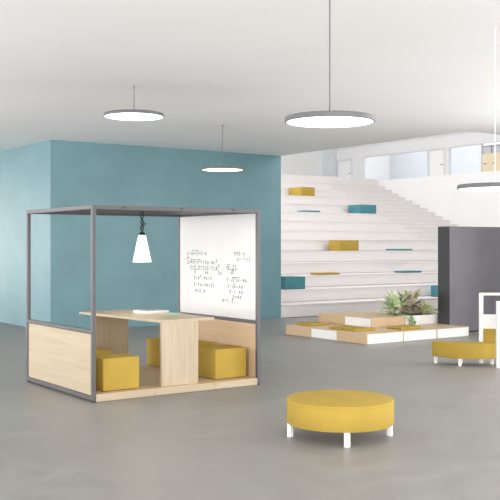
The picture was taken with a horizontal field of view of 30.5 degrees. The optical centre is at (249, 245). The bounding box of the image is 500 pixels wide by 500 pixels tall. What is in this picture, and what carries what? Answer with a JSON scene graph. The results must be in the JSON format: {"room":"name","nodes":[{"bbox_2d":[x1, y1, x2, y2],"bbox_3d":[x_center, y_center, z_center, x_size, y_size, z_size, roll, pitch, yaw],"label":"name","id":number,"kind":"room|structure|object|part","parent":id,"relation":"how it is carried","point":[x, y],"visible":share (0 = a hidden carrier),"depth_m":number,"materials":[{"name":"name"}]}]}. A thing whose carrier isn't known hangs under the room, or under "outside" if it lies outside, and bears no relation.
{"room":"school common area","nodes":[
{"label":"school common area","id":0,"kind":"room"},
{"bbox_2d":[0,141,45,326],"bbox_3d":[-8.516,-0.194,24.808,0.200,3.807,15.663,0,0,-35],"label":"wall","id":1,"kind":"structure","parent":0,"point":[23,168],"depth_m":19.49,"materials":[{"name":"teal paint"}]},
{"bbox_2d":[46,140,280,328],"bbox_3d":[-1.673,-0.194,19.934,5.737,3.807,0.200,0,0,-35],"label":"wall","id":2,"kind":"structure","parent":0,"point":[77,173],"depth_m":19.26,"materials":[{"name":"teal paint"}]},
{"bbox_2d":[0,0,499,155],"bbox_3d":[1.178,-2.273,17.374,46.000,0.350,41.000,0,0,-35],"label":"ceiling","id":3,"kind":"structure","parent":0,"point":[422,68],"depth_m":11.01,"materials":[{"name":"paint"}]},
{"bbox_2d":[104,86,163,120],"bbox_3d":[-1.527,-1.894,12.078,0.790,0.407,0.790,0,0,-35],"label":"pendant","id":4,"kind":"object","parent":3,"relation":"hanging from","point":[125,114],"visible":1,"depth_m":11.95,"materials":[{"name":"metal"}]},
{"bbox_2d":[105,113,162,120],"bbox_3d":[-1.527,-1.695,12.078,0.764,0.007,0.764,0,0,-35],"label":"diffuser","id":5,"kind":"object","parent":4,"relation":"attached to","point":[116,116],"depth_m":12.05,"materials":[{"name":"white plastic"}]},
{"bbox_2d":[202,125,242,171],"bbox_3d":[-0.479,-1.705,15.990,0.724,0.785,0.724,0,0,-35],"label":"pendant","id":6,"kind":"object","parent":3,"relation":"hanging from","point":[222,168],"visible":1,"depth_m":15.89,"materials":[{"name":"metal"}]},
{"bbox_2d":[203,168,241,171],"bbox_3d":[-0.479,-1.317,15.990,0.698,0.007,0.698,0,0,-35],"label":"diffuser","id":7,"kind":"object","parent":6,"relation":"attached to","point":[204,169],"depth_m":15.89,"materials":[{"name":"white plastic"}]},
{"bbox_2d":[285,0,374,127],"bbox_3d":[0.626,-1.531,7.199,0.706,1.133,0.706,0,0,-35],"label":"pendant","id":8,"kind":"object","parent":3,"relation":"hanging from","point":[312,119],"visible":1,"depth_m":7.10,"materials":[{"name":"metal"}]},
{"bbox_2d":[286,116,372,127],"bbox_3d":[0.626,-0.969,7.199,0.680,0.007,0.680,0,0,-35],"label":"diffuser","id":9,"kind":"object","parent":8,"relation":"attached to","point":[299,121],"depth_m":7.15,"materials":[{"name":"white plastic"}]},
{"bbox_2d":[457,28,499,190],"bbox_3d":[2.364,-1.321,8.855,0.714,1.554,0.714,0,0,-35],"label":"pendant","id":10,"kind":"object","parent":3,"relation":"hanging from","point":[488,186],"visible":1,"depth_m":8.66,"materials":[{"name":"metal"}]},
{"bbox_2d":[458,187,499,190],"bbox_3d":[2.364,-0.548,8.855,0.688,0.007,0.688,0,0,-35],"label":"diffuser","id":11,"kind":"object","parent":10,"relation":"attached to","point":[459,188],"depth_m":8.82,"materials":[{"name":"white plastic"}]},
{"bbox_2d":[0,309,499,499],"bbox_3d":[0.600,1.809,18.190,46.000,0.200,43.000,0,0,-35],"label":"floor","id":12,"kind":"structure","parent":0,"point":[233,443],"depth_m":8.29,"materials":[{"name":"concrete"}]},
{"bbox_2d":[26,205,259,402],"bbox_3d":[-1.337,0.634,11.375,2.250,2.150,1.902,0,0,-35],"label":"pod","id":13,"kind":"object","parent":12,"relation":"on","point":[219,254],"visible":0.95,"depth_m":11.40,"materials":[{"name":"beige wood"}]},
{"bbox_3d":[-2.774,0.624,11.496,0.044,2.130,0.044,0,0,-35],"label":"post","id":14,"kind":"part","parent":13,"relation":"part of","materials":[{"name":"grey metal"}]},
{"bbox_3d":[-2.239,-0.418,10.740,0.044,0.046,1.808,0,0,-35],"label":"rail","id":15,"kind":"part","parent":13,"relation":"part of","materials":[{"name":"grey metal"}]},
{"bbox_3d":[-2.239,0.943,10.740,0.044,0.042,1.808,0,0,-35],"label":"rail","id":16,"kind":"part","parent":13,"relation":"part of","materials":[{"name":"grey metal"}]},
{"bbox_3d":[-2.239,1.666,10.740,0.044,0.046,1.808,0,0,-35],"label":"rail","id":17,"kind":"part","parent":13,"relation":"part of","materials":[{"name":"grey metal"}]},
{"bbox_3d":[-2.239,1.304,10.740,0.020,0.667,1.796,0,0,-35],"label":"panel","id":18,"kind":"part","parent":13,"relation":"part of","materials":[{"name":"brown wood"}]},
{"bbox_3d":[-1.704,0.624,9.985,0.044,2.130,0.044,0,0,-35],"label":"post","id":19,"kind":"part","parent":13,"relation":"part of","materials":[{"name":"grey metal"}]},
{"bbox_2d":[96,348,110,354],"bbox_3d":[-1.966,1.442,11.032,0.450,0.365,0.421,0,0,-35],"label":"stool","id":20,"kind":"object","parent":13,"relation":"on","point":[98,350],"visible":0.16,"depth_m":10.96,"materials":[{"name":"fabric"}]},
{"bbox_3d":[-1.874,-0.418,12.133,2.162,0.046,0.044,0,0,-35],"label":"rail","id":21,"kind":"part","parent":13,"relation":"part of","materials":[{"name":"grey metal"}]},
{"bbox_2d":[96,353,138,391],"bbox_3d":[-1.564,1.442,10.465,0.450,0.365,0.421,0,0,-35],"label":"stool","id":22,"kind":"object","parent":13,"relation":"on","point":[114,371],"visible":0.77,"depth_m":10.29,"materials":[{"name":"yellow fabric"}]},
{"bbox_3d":[-1.339,-0.427,11.378,2.162,0.016,1.808,0,0,-35],"label":"roof panel","id":23,"kind":"part","parent":13,"relation":"part of","materials":[{"name":"grey metal"}]},
{"bbox_2d":[133,212,150,261],"bbox_3d":[-1.345,-0.106,11.435,0.230,0.626,0.230,0,0,-35],"label":"pendant lamp","id":24,"kind":"object","parent":13,"relation":"hanging from","point":[142,254],"visible":1,"depth_m":11.38,"materials":[{"name":"white"}]},
{"bbox_3d":[-1.345,0.040,11.435,0.230,0.334,0.230,0,0,-35],"label":"lamp shade","id":25,"kind":"part","parent":24,"relation":"part of","materials":[{"name":"white"}]},
{"bbox_2d":[79,309,213,386],"bbox_3d":[-1.322,1.242,11.439,0.920,0.765,1.800,0,0,-35],"label":"meeting table","id":26,"kind":"object","parent":13,"relation":"on","point":[178,332],"visible":0.77,"depth_m":10.79,"materials":[{"name":"brown wood"}]},
{"bbox_3d":[-1.841,1.257,12.150,0.495,0.735,0.040,0,0,-35],"label":"leg panel","id":27,"kind":"part","parent":26,"relation":"part of","materials":[{"name":"brown wood"}]},
{"bbox_2d":[133,309,168,313],"bbox_3d":[-1.256,0.841,11.657,0.360,0.036,0.300,0,0,-42],"label":"magazine","id":28,"kind":"object","parent":26,"relation":"on","point":[151,311],"visible":1,"depth_m":11.57,"materials":[{"name":"paper"}]},
{"bbox_3d":[-0.826,1.257,10.716,0.495,0.735,0.040,0,0,-35],"label":"leg panel","id":29,"kind":"part","parent":26,"relation":"part of","materials":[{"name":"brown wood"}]},
{"bbox_2d":[147,337,159,366],"bbox_3d":[-1.097,1.442,12.419,0.450,0.365,0.421,0,0,-35],"label":"stool","id":30,"kind":"object","parent":13,"relation":"on","point":[153,344],"visible":0.21,"depth_m":12.31,"materials":[{"name":"fabric"}]},
{"bbox_3d":[-0.804,-0.418,10.622,2.162,0.046,0.044,0,0,-35],"label":"rail","id":31,"kind":"part","parent":13,"relation":"part of","materials":[{"name":"grey metal"}]},
{"bbox_3d":[-0.974,0.624,12.771,0.044,2.130,0.044,0,0,-35],"label":"post","id":32,"kind":"part","parent":13,"relation":"part of","materials":[{"name":"grey metal"}]},
{"bbox_2d":[198,340,214,346],"bbox_3d":[-0.756,1.442,11.937,0.450,0.365,0.421,0,0,-35],"label":"stool","id":33,"kind":"object","parent":13,"relation":"on","point":[200,342],"visible":0.15,"depth_m":11.86,"materials":[{"name":"fabric"}]},
{"bbox_3d":[-0.439,-0.418,12.015,0.044,0.046,1.808,0,0,-35],"label":"rail","id":34,"kind":"part","parent":13,"relation":"part of","materials":[{"name":"grey metal"}]},
{"bbox_3d":[-0.439,0.943,12.015,0.044,0.042,1.808,0,0,-35],"label":"rail","id":35,"kind":"part","parent":13,"relation":"part of","materials":[{"name":"grey metal"}]},
{"bbox_2d":[198,344,245,379],"bbox_3d":[-0.355,1.442,11.370,0.450,0.365,0.421,0,0,-35],"label":"stool","id":36,"kind":"object","parent":13,"relation":"on","point":[216,362],"visible":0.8,"depth_m":11.21,"materials":[{"name":"fabric"}]},
{"bbox_3d":[-0.440,1.304,12.014,0.020,0.675,1.802,0,0,-35],"label":"panel","id":37,"kind":"part","parent":13,"relation":"part of","materials":[{"name":"brown wood"}]},
{"bbox_3d":[0.096,0.624,11.259,0.044,2.130,0.044,0,0,-35],"label":"post","id":38,"kind":"part","parent":13,"relation":"part of","materials":[{"name":"grey metal"}]},
{"bbox_2d":[286,324,343,336],"bbox_3d":[1.273,1.620,17.634,0.872,0.178,0.762,0,0,-35],"label":"module","id":39,"kind":"object","parent":12,"relation":"on","point":[293,329],"visible":0.52,"depth_m":17.40,"materials":[{"name":"brown wood"}]},
{"bbox_2d":[296,321,328,325],"bbox_3d":[1.212,1.510,17.698,0.497,0.042,0.437,0,0,-35],"label":"seat pad","id":40,"kind":"object","parent":39,"relation":"on","point":[314,323],"visible":1,"depth_m":17.57,"materials":[{"name":"yellow fabric"}]},
{"bbox_2d":[311,327,341,340],"bbox_3d":[1.710,1.620,17.012,0.878,0.178,0.752,0,0,-35],"label":"module","id":41,"kind":"object","parent":12,"relation":"on","point":[317,332],"visible":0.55,"depth_m":16.75,"materials":[{"name":"brown wood"}]},
{"bbox_2d":[329,325,360,329],"bbox_3d":[1.755,1.510,16.869,0.486,0.042,0.357,0,0,-35],"label":"seat pad","id":42,"kind":"object","parent":41,"relation":"on","point":[344,326],"visible":0.79,"depth_m":16.85,"materials":[{"name":"yellow fabric"}]},
{"bbox_2d":[286,389,393,447],"bbox_3d":[0.807,1.535,8.223,0.962,0.348,0.962,0,0,-35],"label":"ottoman","id":43,"kind":"object","parent":12,"relation":"on","point":[346,412],"visible":1,"depth_m":7.88,"materials":[{"name":"yellow fabric"}]},
{"bbox_3d":[0.360,1.646,8.207,0.040,0.126,0.040,0,0,36],"label":"leg","id":44,"kind":"part","parent":43,"relation":"part of","materials":[{"name":"white metal"}]},
{"bbox_3d":[0.823,1.646,7.775,0.040,0.126,0.040,0,0,36],"label":"leg","id":45,"kind":"part","parent":43,"relation":"part of","materials":[{"name":"white laminate"}]},
{"bbox_3d":[1.255,1.646,8.239,0.040,0.126,0.040,0,0,36],"label":"leg","id":46,"kind":"part","parent":43,"relation":"part of","materials":[{"name":"white metal"}]},
{"bbox_2d":[281,180,437,317],"bbox_3d":[1.677,-0.306,28.162,9.220,4.030,9.766,0,0,-35],"label":"tiers","id":47,"kind":"object","parent":12,"relation":"on","point":[366,274],"visible":0.45,"depth_m":26.83,"materials":[{"name":"white wood"}]},
{"bbox_2d":[281,276,304,289],"bbox_3d":[0.951,0.936,23.007,0.642,0.306,0.602,0,0,-35],"label":"seat block","id":48,"kind":"object","parent":47,"relation":"on","point":[287,282],"visible":0.73,"depth_m":22.73,"materials":[{"name":"teal fabric"}]},
{"bbox_2d":[289,187,314,195],"bbox_3d":[1.811,-1.854,31.935,0.602,0.306,0.682,0,0,-35],"label":"seat block","id":49,"kind":"object","parent":47,"relation":"on","point":[298,191],"visible":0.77,"depth_m":31.69,"materials":[{"name":"yellow fabric"}]},
{"bbox_2d":[297,210,319,211],"bbox_3d":[1.912,-1.106,29.974,0.662,0.051,0.403,0,0,-35],"label":"seat pad","id":50,"kind":"object","parent":47,"relation":"on","point":[301,210],"visible":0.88,"depth_m":29.75,"materials":[{"name":"teal fabric"}]},
{"bbox_2d":[310,272,339,274],"bbox_3d":[2.002,0.754,24.524,0.712,0.051,0.403,0,0,-35],"label":"seat pad","id":51,"kind":"object","parent":47,"relation":"on","point":[318,273],"visible":1,"depth_m":24.41,"materials":[{"name":"yellow fabric"}]},
{"bbox_2d":[329,240,358,250],"bbox_3d":[2.756,0.006,26.981,0.742,0.306,0.503,0,0,-35],"label":"seat block","id":52,"kind":"object","parent":47,"relation":"on","point":[334,245],"visible":1,"depth_m":26.77,"materials":[{"name":"yellow fabric"}]},
{"bbox_2d":[349,205,375,213],"bbox_3d":[3.863,-1.231,31.502,0.732,0.301,0.603,0,0,-35],"label":"seat block","id":53,"kind":"object","parent":47,"relation":"on","point":[367,209],"visible":0.78,"depth_m":31.26,"materials":[{"name":"teal fabric"}]},
{"bbox_2d":[386,249,411,250],"bbox_3d":[4.584,0.134,28.190,0.742,0.051,0.403,0,0,-35],"label":"seat pad","id":54,"kind":"object","parent":47,"relation":"on","point":[386,249],"visible":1,"depth_m":28.01,"materials":[{"name":"teal fabric"}]},
{"bbox_2d":[394,270,421,272],"bbox_3d":[4.529,0.754,26.312,0.722,0.051,0.403,0,0,-35],"label":"seat pad","id":55,"kind":"object","parent":47,"relation":"on","point":[409,271],"visible":1,"depth_m":26.15,"materials":[{"name":"teal fabric"}]},
{"bbox_2d":[431,285,437,296],"bbox_3d":[5.321,1.249,25.090,0.622,0.301,0.453,0,0,-35],"label":"seat block","id":56,"kind":"object","parent":47,"relation":"on","point":[434,288],"visible":0.19,"depth_m":24.98,"materials":[{"name":"teal fabric"}]},
{"bbox_2d":[338,328,402,343],"bbox_3d":[2.153,1.620,16.391,0.872,0.178,0.768,0,0,-35],"label":"module","id":57,"kind":"object","parent":12,"relation":"on","point":[376,336],"visible":0.9,"depth_m":16.13,"materials":[{"name":"brown wood"}]},
{"bbox_2d":[343,327,374,331],"bbox_3d":[1.969,1.510,16.567,0.486,0.042,0.357,0,0,-35],"label":"seat pad","id":58,"kind":"object","parent":57,"relation":"on","point":[355,329],"visible":1,"depth_m":16.45,"materials":[{"name":"yellow fabric"}]},
{"bbox_2d":[332,184,456,249],"bbox_3d":[6.682,-0.306,31.705,3.045,4.030,9.766,0,0,-35],"label":"staircase","id":59,"kind":"structure","parent":12,"relation":"on","point":[414,218],"depth_m":33.60,"materials":[{"name":"white wood"}]},
{"bbox_2d":[376,327,436,340],"bbox_3d":[2.857,1.620,16.890,0.847,0.178,0.768,0,0,-35],"label":"module","id":60,"kind":"object","parent":12,"relation":"on","point":[422,333],"visible":0.67,"depth_m":16.60,"materials":[{"name":"brown wood"}]},
{"bbox_2d":[387,325,420,329],"bbox_3d":[2.827,1.510,16.905,0.496,0.042,0.397,0,0,-35],"label":"seat pad","id":61,"kind":"object","parent":60,"relation":"on","point":[398,327],"visible":1,"depth_m":16.83,"materials":[{"name":"yellow fabric"}]},
{"bbox_2d":[413,324,468,338],"bbox_3d":[3.561,1.620,17.388,0.872,0.178,0.768,0,0,-35],"label":"module","id":62,"kind":"object","parent":12,"relation":"on","point":[443,330],"visible":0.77,"depth_m":17.12,"materials":[{"name":"brown wood"}]},
{"bbox_2d":[432,341,495,365],"bbox_3d":[3.179,1.552,13.146,1.126,0.315,0.431,0,0,11],"label":"bench","id":63,"kind":"object","parent":12,"relation":"on","point":[460,350],"visible":1,"depth_m":13.00,"materials":[{"name":"yellow fabric"}]},
{"bbox_2d":[438,226,499,331],"bbox_3d":[5.814,0.669,19.332,5.000,2.080,0.300,0,0,-35],"label":"wall","id":64,"kind":"structure","parent":12,"relation":"on","point":[468,257],"depth_m":18.05,"materials":[{"name":"grey paint"}]},
{"bbox_2d":[479,292,499,362],"bbox_3d":[3.960,1.197,13.334,1.265,1.024,0.061,0,0,0],"label":"screen frame","id":65,"kind":"object","parent":12,"relation":"on","point":[487,322],"visible":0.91,"depth_m":13.31,"materials":[{"name":"white laminate"}]},
{"bbox_3d":[3.357,1.217,13.334,0.058,0.985,0.040,0,0,0],"label":"post","id":66,"kind":"part","parent":65,"relation":"part of","materials":[{"name":"white metal"}]},
{"bbox_3d":[3.960,0.709,13.334,1.265,0.030,0.044,0,0,0],"label":"rail","id":67,"kind":"part","parent":65,"relation":"part of","materials":[{"name":"white laminate"}]},
{"bbox_3d":[3.957,1.107,13.334,1.142,0.205,0.024,0,0,0],"label":"panel","id":68,"kind":"part","parent":65,"relation":"part of","materials":[{"name":"white laminate"}]},
{"bbox_2d":[483,329,495,341],"bbox_3d":[3.957,1.359,13.334,1.142,0.300,0.060,0,0,0],"label":"cushion","id":69,"kind":"object","parent":65,"relation":"on","point":[489,335],"depth_m":13.30,"materials":[{"name":"yellow fabric"}]},
{"bbox_2d":[496,301,499,367],"bbox_3d":[3.915,1.244,12.819,0.950,0.930,0.058,0,0,0],"label":"screen frame","id":70,"kind":"object","parent":12,"relation":"on","point":[497,302],"visible":1,"depth_m":12.79,"materials":[{"name":"white laminate"}]},
{"bbox_3d":[2.701,1.620,18.222,2.132,0.178,1.452,0,0,-35],"label":"module","id":71,"kind":"object","parent":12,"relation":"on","visible":0},
{"bbox_2d":[319,311,374,324],"bbox_3d":[1.953,1.442,18.235,0.877,0.178,0.787,0,0,-35],"label":"module","id":72,"kind":"object","parent":71,"relation":"on","point":[334,317],"visible":0.63,"depth_m":18.03,"materials":[{"name":"brown wood"}]},
{"bbox_2d":[345,314,405,327],"bbox_3d":[2.399,1.442,17.601,0.882,0.178,0.757,0,0,-35],"label":"module","id":73,"kind":"object","parent":71,"relation":"on","point":[368,320],"visible":0.86,"depth_m":17.35,"materials":[{"name":"brown wood"}]},
{"bbox_2d":[359,310,394,313],"bbox_3d":[2.826,1.442,18.785,1.177,0.178,0.677,0,0,-35],"label":"module","id":74,"kind":"object","parent":71,"relation":"on","point":[375,312],"visible":0.2,"depth_m":18.50,"materials":[{"name":"brown wood"}]},
{"bbox_2d":[383,312,437,324],"bbox_3d":[3.242,1.442,18.198,1.174,0.178,0.754,0,0,-35],"label":"planter","id":75,"kind":"object","parent":71,"relation":"on","point":[429,318],"visible":0.46,"depth_m":17.89,"materials":[{"name":"white laminate"}]},
{"bbox_2d":[373,290,417,317],"bbox_3d":[2.889,1.152,17.912,0.898,0.572,0.895,0,0,38],"label":"dracaena","id":76,"kind":"object","parent":75,"relation":"in","point":[394,300],"visible":0.88,"depth_m":17.84,"materials":[{"name":"green plant"}]},
{"bbox_2d":[384,289,432,314],"bbox_3d":[3.078,1.117,18.039,0.968,0.563,0.898,0,0,-1],"label":"cordyline","id":77,"kind":"object","parent":75,"relation":"in","point":[406,307],"visible":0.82,"depth_m":17.87,"materials":[{"name":"purple plant"}]},
{"bbox_2d":[400,288,419,314],"bbox_3d":[3.203,1.120,18.122,0.383,0.557,0.475,0,0,40],"label":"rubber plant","id":78,"kind":"object","parent":75,"relation":"on","point":[417,292],"visible":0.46,"depth_m":18.04,"materials":[{"name":"green plant"}]},
{"bbox_2d":[408,314,415,324],"bbox_3d":[3.089,1.438,17.582,0.187,0.223,0.164,0,0,27],"label":"trailing vine","id":79,"kind":"object","parent":75,"relation":"in","point":[411,319],"visible":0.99,"depth_m":17.55,"materials":[{"name":"green plant"}]},
{"bbox_2d":[415,299,437,314],"bbox_3d":[3.457,1.211,18.152,0.768,0.378,0.683,0,0,-35],"label":"spider plant","id":80,"kind":"object","parent":75,"relation":"on","point":[429,306],"visible":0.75,"depth_m":18.07,"materials":[{"name":"green plant"}]},
{"bbox_2d":[281,174,377,185],"bbox_3d":[-1.404,-2.411,35.149,12.265,0.440,5.200,0,0,-35],"label":"landing","id":81,"kind":"object","parent":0,"point":[284,177],"visible":0.07,"depth_m":35.17,"materials":[{"name":"white wood"}]},
{"bbox_2d":[281,151,389,180],"bbox_3d":[-0.261,-2.791,39.328,18.980,9.000,0.200,0,0,-35],"label":"wall","id":82,"kind":"structure","parent":0,"point":[309,163],"depth_m":41.48,"materials":[{"name":"white paint"}]},
{"bbox_2d":[322,149,336,176],"bbox_3d":[3.631,-4.936,41.930,0.820,4.710,0.050,0,0,-35],"label":"wall panel","id":83,"kind":"object","parent":82,"relation":"attached to","point":[329,157],"depth_m":41.90,"materials":[{"name":"white paint"}]},
{"bbox_2d":[337,131,499,177],"bbox_3d":[11.567,-4.936,31.559,0.150,4.710,26.150,0,0,-35],"label":"wall","id":84,"kind":"structure","parent":0,"point":[357,153],"depth_m":38.11,"materials":[{"name":"white paint"}]},
{"bbox_2d":[337,158,352,177],"bbox_3d":[4.348,-3.251,41.721,0.172,1.340,1.080,0,0,-35],"label":"door","id":85,"kind":"structure","parent":84,"relation":"in","point":[344,166],"depth_m":41.70,"materials":[{"name":"white laminate"}]},
{"bbox_2d":[363,150,426,178],"bbox_3d":[6.193,-3.251,39.142,0.100,1.340,3.900,0,0,-35],"label":"window frame","id":86,"kind":"structure","parent":84,"relation":"in","point":[364,158],"depth_m":40.35,"materials":[{"name":"white metal"}]},
{"bbox_2d":[336,132,471,149],"bbox_3d":[10.925,-4.401,32.293,0.050,0.040,24.090,0,0,-35],"label":"trim","id":87,"kind":"structure","parent":84,"relation":"attached to","point":[462,132],"depth_m":38.45,"materials":[{"name":"white paint"}]},
{"bbox_2d":[427,147,445,176],"bbox_3d":[7.587,-3.251,37.146,0.172,1.340,0.970,0,0,-35],"label":"door","id":88,"kind":"structure","parent":84,"relation":"in","point":[436,158],"depth_m":37.16,"materials":[{"name":"white laminate"}]},
{"bbox_2d":[449,143,482,174],"bbox_3d":[8.452,-3.251,35.951,0.100,1.340,1.680,0,0,-35],"label":"window","id":89,"kind":"structure","parent":84,"relation":"in","point":[481,144],"depth_m":36.10,"materials":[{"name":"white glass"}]},
{"bbox_2d":[378,171,499,226],"bbox_3d":[9.731,-0.436,30.259,0.250,4.290,26.150,0,0,-35],"label":"wall","id":90,"kind":"structure","parent":0,"point":[440,195],"depth_m":33.30,"materials":[{"name":"white paint"}]},
{"bbox_2d":[390,142,499,179],"bbox_3d":[10.876,-3.936,38.420,0.150,2.710,14.150,0,0,-35],"label":"wall","id":91,"kind":"structure","parent":0,"point":[467,159],"depth_m":42.24,"materials":[{"name":"white glass"}]},
{"bbox_3d":[12.465,-2.411,32.194,6.450,0.340,26.150,0,0,-35],"label":"floor","id":92,"kind":"structure","parent":0,"visible":0},
{"bbox_2d":[482,152,499,171],"bbox_3d":[9.819,-3.046,34.273,0.507,0.930,2.560,0,0,-35],"label":"base cabinet","id":93,"kind":"object","parent":92,"relation":"on","point":[490,161],"visible":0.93,"depth_m":34.82,"materials":[{"name":"brown wood"}]},
{"bbox_3d":[9.034,-3.046,35.025,0.020,0.890,0.425,0,0,-35],"label":"door","id":94,"kind":"part","parent":93,"relation":"part of","materials":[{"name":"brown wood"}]},
{"bbox_2d":[483,145,491,153],"bbox_3d":[9.167,-3.661,35.097,0.316,0.300,0.396,0,0,-35],"label":"storage box","id":95,"kind":"object","parent":93,"relation":"on","point":[486,149],"visible":0.72,"depth_m":34.99,"materials":[{"name":"white"}]},
{"bbox_3d":[9.283,-3.046,34.674,0.020,0.890,0.425,0,0,-35],"label":"door","id":96,"kind":"part","parent":93,"relation":"part of","materials":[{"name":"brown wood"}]},
{"bbox_2d":[492,144,499,152],"bbox_3d":[9.421,-3.661,34.738,0.316,0.300,0.396,0,0,-35],"label":"storage box","id":97,"kind":"object","parent":93,"relation":"on","point":[495,148],"visible":0.91,"depth_m":34.66,"materials":[{"name":"white"}]}
]}

